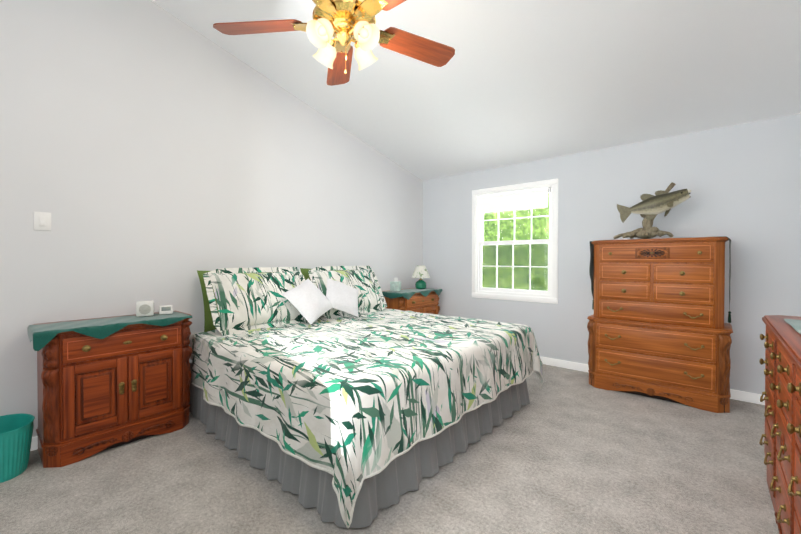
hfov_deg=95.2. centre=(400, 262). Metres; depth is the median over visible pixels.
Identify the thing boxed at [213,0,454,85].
ceiling fan
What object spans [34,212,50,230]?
light switch
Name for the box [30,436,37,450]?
baseboard
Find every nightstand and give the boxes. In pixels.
[27,311,191,467]
[379,288,441,313]
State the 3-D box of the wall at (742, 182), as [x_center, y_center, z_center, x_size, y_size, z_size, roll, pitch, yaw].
[1.887,-0.015,4.277,4.240,2.440,0.120,0,1,41]
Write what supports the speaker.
on the nightstand at (105, 383)
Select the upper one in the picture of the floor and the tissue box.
the tissue box
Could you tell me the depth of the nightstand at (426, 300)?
4.76 m
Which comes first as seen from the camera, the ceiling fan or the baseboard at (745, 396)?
the ceiling fan
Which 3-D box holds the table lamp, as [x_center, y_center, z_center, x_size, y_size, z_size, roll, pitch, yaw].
[0.286,0.199,5.151,0.262,0.328,0.262,0,1,41]
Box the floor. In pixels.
[0,364,778,533]
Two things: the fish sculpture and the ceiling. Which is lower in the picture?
the fish sculpture
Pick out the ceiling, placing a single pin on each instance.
(511, 82)
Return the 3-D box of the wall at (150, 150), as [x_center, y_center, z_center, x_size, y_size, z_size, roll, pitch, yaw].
[-1.806,-0.772,3.157,0.120,3.976,6.400,0,1,41]
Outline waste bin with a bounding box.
[0,413,34,482]
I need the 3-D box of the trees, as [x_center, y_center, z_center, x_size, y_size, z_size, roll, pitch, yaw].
[2.896,-0.806,5.432,8.000,6.000,0.001,0,1,41]
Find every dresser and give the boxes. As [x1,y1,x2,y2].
[587,236,732,412]
[759,315,800,533]
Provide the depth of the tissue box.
4.74 m
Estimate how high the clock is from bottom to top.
0.066 m
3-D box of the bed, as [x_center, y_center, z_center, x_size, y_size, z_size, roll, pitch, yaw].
[-0.284,0.629,3.095,2.173,1.175,2.310,0,1,41]
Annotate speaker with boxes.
[136,300,153,316]
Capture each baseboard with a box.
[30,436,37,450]
[540,356,764,404]
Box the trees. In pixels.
[482,194,548,290]
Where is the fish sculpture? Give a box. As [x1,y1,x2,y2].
[613,182,690,238]
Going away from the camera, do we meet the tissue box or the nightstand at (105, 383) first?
the nightstand at (105, 383)
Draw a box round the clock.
[159,305,172,313]
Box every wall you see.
[0,0,422,436]
[423,113,800,394]
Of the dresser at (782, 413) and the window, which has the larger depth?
the window
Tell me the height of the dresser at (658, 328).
1.437 m
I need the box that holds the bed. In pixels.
[189,266,543,528]
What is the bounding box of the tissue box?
[390,278,400,290]
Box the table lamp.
[412,265,429,288]
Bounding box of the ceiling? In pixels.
[151,0,800,179]
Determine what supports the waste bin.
on the floor
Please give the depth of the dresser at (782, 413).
1.48 m
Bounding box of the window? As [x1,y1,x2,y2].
[472,179,557,303]

